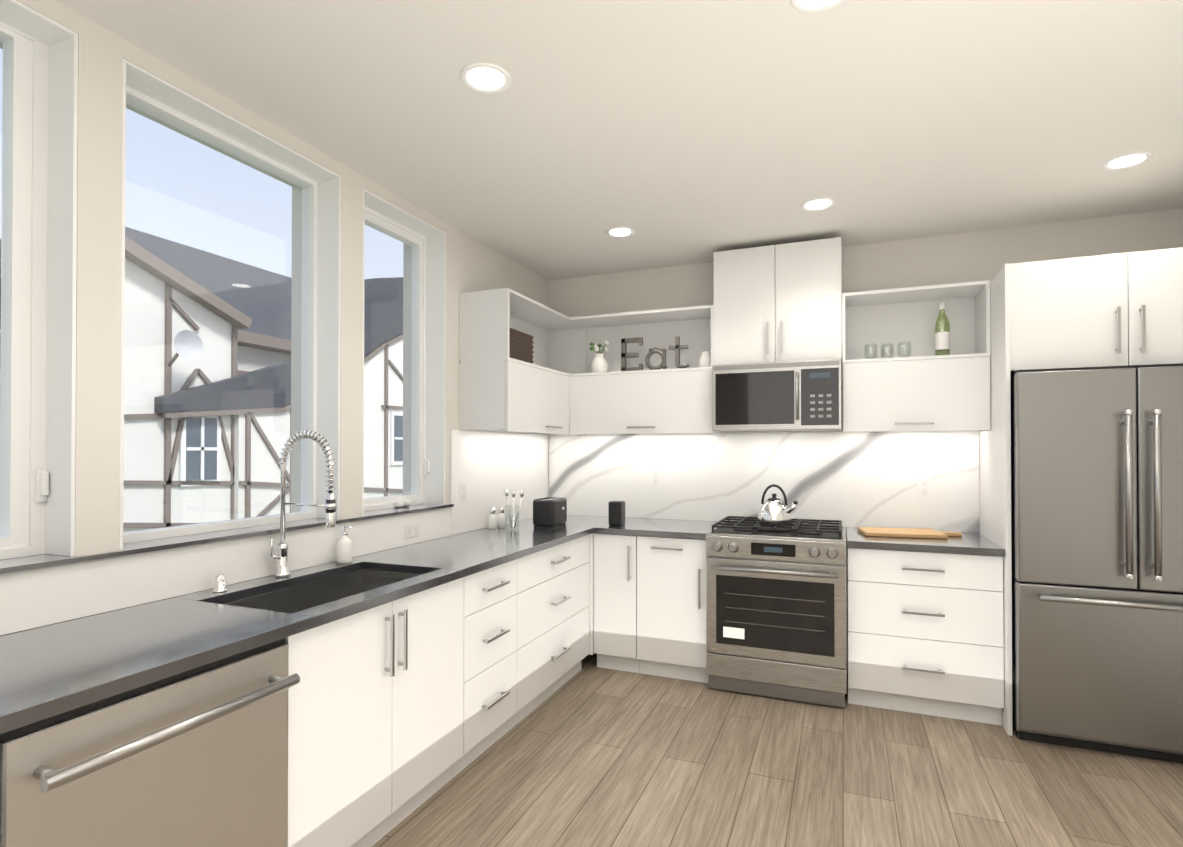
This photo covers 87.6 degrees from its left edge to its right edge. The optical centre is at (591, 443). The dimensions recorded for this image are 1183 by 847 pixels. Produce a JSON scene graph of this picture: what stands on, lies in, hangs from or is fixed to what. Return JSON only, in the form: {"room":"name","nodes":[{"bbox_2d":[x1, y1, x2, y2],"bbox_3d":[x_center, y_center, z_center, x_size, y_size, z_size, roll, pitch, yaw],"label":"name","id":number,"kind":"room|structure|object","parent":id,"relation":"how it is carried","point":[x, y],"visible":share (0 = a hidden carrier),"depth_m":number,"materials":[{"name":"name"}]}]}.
{"room":"kitchen","nodes":[
{"label":"kitchen","id":0,"kind":"room"},
{"bbox_2d":[0,0,547,559],"bbox_3d":[-1.909,0.080,1.263,0.300,2.920,7.600,0,-1,22],"label":"wall","id":1,"kind":"structure","parent":0,"point":[472,264],"depth_m":1.94,"materials":[{"name":"paint"}]},
{"bbox_2d":[0,0,77,559],"bbox_3d":[-1.797,-0.445,1.416,0.204,1.546,0.958,0,-1,22],"label":"window","id":2,"kind":"structure","parent":1,"relation":"in","point":[38,230],"depth_m":1.82,"materials":[{"name":"white"}]},
{"bbox_2d":[0,504,453,573],"bbox_3d":[-1.605,0.339,1.744,0.158,0.014,3.925,0,-1,22],"label":"window sill ledge","id":3,"kind":"object","parent":1,"relation":"attached to","point":[25,563],"visible":0.76,"depth_m":2.15,"materials":[{"name":"stone"}]},
{"bbox_2d":[119,58,340,549],"bbox_3d":[-1.398,-0.436,2.394,0.204,1.546,0.910,0,-1,22],"label":"window","id":4,"kind":"structure","parent":1,"relation":"in","point":[147,92],"depth_m":2.61,"materials":[{"name":"white"}]},
{"bbox_2d":[0,429,547,634],"bbox_3d":[-1.300,0.214,2.326,0.016,0.608,5.131,0,-1,22],"label":"backsplash","id":5,"kind":"structure","parent":1,"relation":"attached to","point":[487,468],"depth_m":2.42,"materials":[{"name":"white stone"}]},
{"bbox_2d":[362,188,445,515],"bbox_3d":[-1.050,-0.429,3.247,0.204,1.546,0.653,0,-1,22],"label":"window","id":6,"kind":"structure","parent":1,"relation":"in","point":[425,241],"depth_m":3.52,"materials":[{"name":"white"}]},
{"bbox_2d":[459,288,586,434],"bbox_3d":[-0.388,-0.473,4.109,0.361,0.817,1.181,0,-1,22],"label":"upper cabinet","id":7,"kind":"object","parent":1,"relation":"attached to","point":[500,390],"visible":0.9,"depth_m":3.63,"materials":[{"name":"white wood"}]},
{"bbox_2d":[509,327,533,363],"bbox_3d":[-0.539,-0.585,3.777,0.244,0.190,0.324,0,-1,22],"label":"basket","id":8,"kind":"object","parent":7,"relation":"in","point":[521,346],"visible":0.23,"depth_m":3.73,"materials":[{"name":"brown wicker"}]},
{"bbox_2d":[56,0,1182,279],"bbox_3d":[-0.011,-1.386,0.500,4.400,0.200,8.200,0,-1,22],"label":"ceiling","id":9,"kind":"structure","parent":0,"point":[678,132],"depth_m":2.34,"materials":[{"name":"paint"}]},
{"bbox_2d":[460,62,510,93],"bbox_3d":[-0.368,-1.268,2.146,0.166,0.007,0.166,0,-1,-23],"label":"recessed light","id":10,"kind":"object","parent":9,"relation":"in","point":[485,80],"depth_m":2.14,"materials":[{"name":"white"}]},
{"bbox_2d":[606,227,634,237],"bbox_3d":[0.172,-1.256,3.671,0.166,0.007,0.166,0,-1,-23],"label":"recessed light","id":11,"kind":"object","parent":9,"relation":"in","point":[619,232],"depth_m":3.67,"materials":[{"name":"white plastic"}]},
{"bbox_2d":[790,0,844,12],"bbox_3d":[0.648,-1.272,1.731,0.166,0.007,0.166,0,-1,-23],"label":"recessed light","id":12,"kind":"object","parent":9,"relation":"in","point":[810,6],"depth_m":1.79,"materials":[{"name":"white"}]},
{"bbox_2d":[800,197,835,210],"bbox_3d":[1.196,-1.259,3.253,0.166,0.007,0.166,0,-1,-23],"label":"recessed light","id":13,"kind":"object","parent":9,"relation":"in","point":[821,204],"depth_m":3.25,"materials":[{"name":"white"}]},
{"bbox_2d":[1101,151,1152,169],"bbox_3d":[2.398,-1.263,2.762,0.166,0.007,0.166,0,-1,-23],"label":"recessed light","id":14,"kind":"object","parent":9,"relation":"in","point":[1129,161],"depth_m":2.75,"materials":[{"name":"white plastic"}]},
{"bbox_2d":[372,653,1182,846],"bbox_3d":[-0.011,1.474,0.476,3.900,0.120,7.700,0,-1,22],"label":"floor","id":15,"kind":"structure","parent":0,"point":[590,754],"depth_m":2.60,"materials":[{"name":"brown wood"}]},
{"bbox_2d":[0,638,299,846],"bbox_3d":[-1.239,0.987,1.573,0.680,0.872,0.653,0,-1,22],"label":"dishwasher","id":16,"kind":"object","parent":15,"relation":"on","point":[196,757],"visible":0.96,"depth_m":1.45,"materials":[{"name":"silver metal"}]},
{"bbox_2d":[286,535,588,846],"bbox_3d":[-0.707,0.997,2.957,0.630,0.874,2.299,0,-1,22],"label":"base cabinet","id":17,"kind":"object","parent":15,"relation":"on","point":[400,710],"visible":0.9,"depth_m":2.34,"materials":[{"name":"white wood"}]},
{"bbox_2d":[0,515,607,733],"bbox_3d":[-1.000,0.643,2.208,0.660,0.249,5.147,0,-1,22],"label":"countertop","id":18,"kind":"structure","parent":17,"relation":"on","point":[50,670],"depth_m":1.80,"materials":[{"name":"stone"}]},
{"bbox_2d":[213,574,226,592],"bbox_3d":[-1.300,0.488,2.156,0.044,0.058,0.044,0,-1,22],"label":"air gap","id":19,"kind":"object","parent":18,"relation":"in","point":[219,582],"visible":0.96,"depth_m":2.14,"materials":[{"name":"silver metal"}]},
{"bbox_2d":[270,429,336,577],"bbox_3d":[-1.104,0.232,2.350,0.293,0.572,0.092,0,-1,22],"label":"faucet","id":20,"kind":"object","parent":18,"relation":"on","point":[330,506],"visible":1,"depth_m":2.37,"materials":[{"name":"silver metal"}]},
{"bbox_2d":[336,525,351,563],"bbox_3d":[-1.077,0.439,2.692,0.074,0.165,0.066,0,-1,22],"label":"soap dispenser","id":21,"kind":"object","parent":18,"relation":"on","point":[344,549],"visible":1,"depth_m":2.67,"materials":[{"name":"white ceramic"}]},
{"bbox_2d":[489,508,498,528],"bbox_3d":[-0.616,0.466,3.831,0.047,0.130,0.047,0,0,10],"label":"shaker","id":22,"kind":"object","parent":18,"relation":"on","point":[492,519],"depth_m":3.81,"materials":[{"name":"white ceramic"}]},
{"bbox_2d":[499,507,504,527],"bbox_3d":[-0.567,0.466,3.883,0.047,0.130,0.047,0,0,10],"label":"shaker","id":23,"kind":"object","parent":18,"relation":"on","point":[501,509],"depth_m":3.86,"materials":[{"name":"white ceramic"}]},
{"bbox_2d":[504,489,523,530],"bbox_3d":[-0.481,0.405,3.788,0.145,0.250,0.090,0,-1,22],"label":"jar","id":24,"kind":"object","parent":18,"relation":"on","point":[513,493],"visible":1,"depth_m":3.77,"materials":[{"name":"clear glass"}]},
{"bbox_2d":[533,497,566,528],"bbox_3d":[-0.257,0.441,3.945,0.168,0.182,0.220,0,-1,22],"label":"toaster","id":25,"kind":"object","parent":18,"relation":"on","point":[549,512],"visible":1,"depth_m":3.86,"materials":[{"name":"black plastic"}]},
{"bbox_2d":[589,533,640,672],"bbox_3d":[0.246,1.007,4.144,0.343,0.874,0.614,0,-1,22],"label":"base cabinet","id":26,"kind":"object","parent":15,"relation":"on","point":[614,559],"depth_m":3.88,"materials":[{"name":"white wood"}]},
{"bbox_2d":[641,536,707,682],"bbox_3d":[0.582,1.006,4.007,0.459,0.874,0.614,0,-1,22],"label":"base cabinet","id":27,"kind":"object","parent":15,"relation":"on","point":[647,604],"depth_m":3.73,"materials":[{"name":"white wood"}]},
{"bbox_2d":[600,517,723,538],"bbox_3d":[0.476,0.551,4.043,0.684,0.035,0.634,0,-1,22],"label":"countertop","id":28,"kind":"structure","parent":27,"relation":"on","point":[692,529],"depth_m":3.86,"materials":[{"name":"stone"}]},
{"bbox_2d":[608,501,624,525],"bbox_3d":[0.166,0.455,4.026,0.090,0.155,0.090,0,-1,22],"label":"speaker","id":29,"kind":"object","parent":28,"relation":"on","point":[616,513],"visible":0.98,"depth_m":3.99},
{"bbox_2d":[706,516,846,707],"bbox_3d":[1.125,0.962,3.712,0.757,0.957,0.707,0,-1,22],"label":"range","id":30,"kind":"object","parent":15,"relation":"on","point":[776,623],"visible":0.94,"depth_m":3.45,"materials":[{"name":"silver metal"}]},
{"bbox_2d":[758,484,797,525],"bbox_3d":[1.118,0.364,3.697,0.236,0.238,0.194,0,-1,22],"label":"kettle","id":31,"kind":"object","parent":30,"relation":"on","point":[773,510],"visible":1,"depth_m":3.64,"materials":[{"name":"silver metal"}]},
{"bbox_2d":[847,547,1003,725],"bbox_3d":[1.838,1.002,3.485,0.723,0.874,0.630,0,-1,22],"label":"base cabinet","id":32,"kind":"object","parent":15,"relation":"on","point":[925,633],"visible":1,"depth_m":3.22,"materials":[{"name":"white wood"}]},
{"bbox_2d":[846,527,1004,555],"bbox_3d":[1.838,0.546,3.490,0.726,0.035,0.632,0,-1,22],"label":"countertop","id":33,"kind":"structure","parent":32,"relation":"on","point":[969,543],"depth_m":3.28,"materials":[{"name":"stone"}]},
{"bbox_2d":[857,527,961,538],"bbox_3d":[1.845,0.518,3.569,0.525,0.021,0.280,0,0,14],"label":"cutting board","id":34,"kind":"object","parent":33,"relation":"on","point":[899,532],"visible":1,"depth_m":3.50,"materials":[{"name":"brown wood"}]},
{"bbox_2d":[979,247,1182,735],"bbox_3d":[2.609,0.273,3.153,0.956,2.325,0.676,0,-1,22],"label":"tall cabinet","id":35,"kind":"object","parent":15,"relation":"on","point":[1121,309],"visible":0.79,"depth_m":2.97,"materials":[{"name":"white wood"}]},
{"bbox_2d":[1010,363,1182,763],"bbox_3d":[2.583,0.542,3.073,0.910,1.787,0.784,0,-1,22],"label":"fridge","id":36,"kind":"object","parent":15,"relation":"on","point":[1097,541],"visible":1,"depth_m":2.83,"materials":[{"name":"silver metal"}]},
{"bbox_2d":[548,208,1182,670],"bbox_3d":[1.482,0.104,4.145,4.400,2.920,0.300,0,-1,22],"label":"wall","id":37,"kind":"structure","parent":0,"point":[960,258],"depth_m":3.77,"materials":[{"name":"paint"}]},
{"bbox_2d":[570,305,717,433],"bbox_3d":[0.368,-0.472,4.244,1.003,0.817,0.361,0,-1,22],"label":"upper cabinet","id":38,"kind":"object","parent":37,"relation":"attached to","point":[669,399],"visible":0.81,"depth_m":4.19,"materials":[{"name":"white wood"}]},
{"bbox_2d":[589,340,609,372],"bbox_3d":[0.063,-0.607,4.385,0.150,0.245,0.131,0,-1,22],"label":"vase","id":39,"kind":"object","parent":38,"relation":"in","point":[599,363],"visible":0.96,"depth_m":4.35,"materials":[{"name":"white ceramic"}]},
{"bbox_2d":[621,336,688,370],"bbox_3d":[0.434,-0.610,4.233,0.487,0.247,0.060,0,-1,22],"label":"eat sign","id":40,"kind":"object","parent":38,"relation":"in","point":[677,347],"visible":0.85,"depth_m":4.24,"materials":[{"name":"silver metal"}]},
{"bbox_2d":[698,351,710,366],"bbox_3d":[0.760,-0.550,4.099,0.096,0.125,0.095,0,-1,22],"label":"jar","id":41,"kind":"object","parent":38,"relation":"in","point":[704,359],"visible":0.77,"depth_m":4.06,"materials":[{"name":"white ceramic"}]},
{"bbox_2d":[549,431,979,532],"bbox_3d":[0.986,0.229,4.173,2.818,0.608,0.014,0,-1,22],"label":"backsplash","id":42,"kind":"structure","parent":37,"relation":"attached to","point":[858,479],"depth_m":4.06,"materials":[{"name":"stone"}]},
{"bbox_2d":[651,470,659,485],"bbox_3d":[0.455,0.246,4.378,0.070,0.116,0.006,0,-1,22],"label":"outlet","id":43,"kind":"object","parent":42,"relation":"attached to","point":[655,474],"depth_m":4.38,"materials":[{"name":"white plastic"}]},
{"bbox_2d":[918,478,930,497],"bbox_3d":[2.019,0.271,3.739,0.070,0.116,0.006,0,-1,22],"label":"outlet","id":44,"kind":"object","parent":42,"relation":"attached to","point":[924,487],"depth_m":3.74,"materials":[{"name":"white plastic"}]},
{"bbox_2d":[713,237,841,364],"bbox_3d":[1.180,-0.851,3.908,0.754,0.723,0.376,0,-1,22],"label":"upper cabinet","id":45,"kind":"object","parent":37,"relation":"attached to","point":[778,303],"visible":0.79,"depth_m":3.75,"materials":[{"name":"white wood"}]},
{"bbox_2d":[712,359,841,431],"bbox_3d":[1.165,-0.283,3.868,0.750,0.408,0.450,0,-1,22],"label":"microwave","id":46,"kind":"object","parent":45,"relation":"attached to","point":[792,396],"visible":1,"depth_m":3.70,"materials":[{"name":"silver metal"}]},
{"bbox_2d":[842,280,990,431],"bbox_3d":[1.879,-0.477,3.627,0.747,0.817,0.361,0,-1,22],"label":"upper cabinet","id":47,"kind":"object","parent":37,"relation":"attached to","point":[922,387],"visible":1,"depth_m":3.57,"materials":[{"name":"white wood"}]},
{"bbox_2d":[935,302,949,354],"bbox_3d":[2.037,-0.655,3.579,0.076,0.327,0.076,0,-1,22],"label":"wine bottle","id":48,"kind":"object","parent":47,"relation":"in","point":[942,341],"visible":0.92,"depth_m":3.56,"materials":[{"name":"green glass"}]},
{"label":"outside","id":49,"kind":"structure","parent":0,"visible":0},
{"bbox_3d":[-24.465,4.970,25.340,59.700,0.300,100.000,0,-1,22],"label":"ground","id":50,"kind":"structure","parent":49,"visible":0},
{"bbox_2d":[0,239,0,329],"bbox_3d":[-16.346,-0.532,15.519,5.321,10.541,7.205,0,-1,22],"label":"trees","id":51,"kind":"object","parent":50,"relation":"on","point":[0,285],"depth_m":15.61,"materials":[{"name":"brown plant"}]},
{"bbox_2d":[0,227,402,531],"bbox_3d":[-3.862,0.695,19.673,5.560,10.083,27.581,0,-1,22],"label":"house","id":52,"kind":"structure","parent":50,"relation":"on","point":[391,304],"depth_m":9.99,"materials":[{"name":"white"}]}
]}

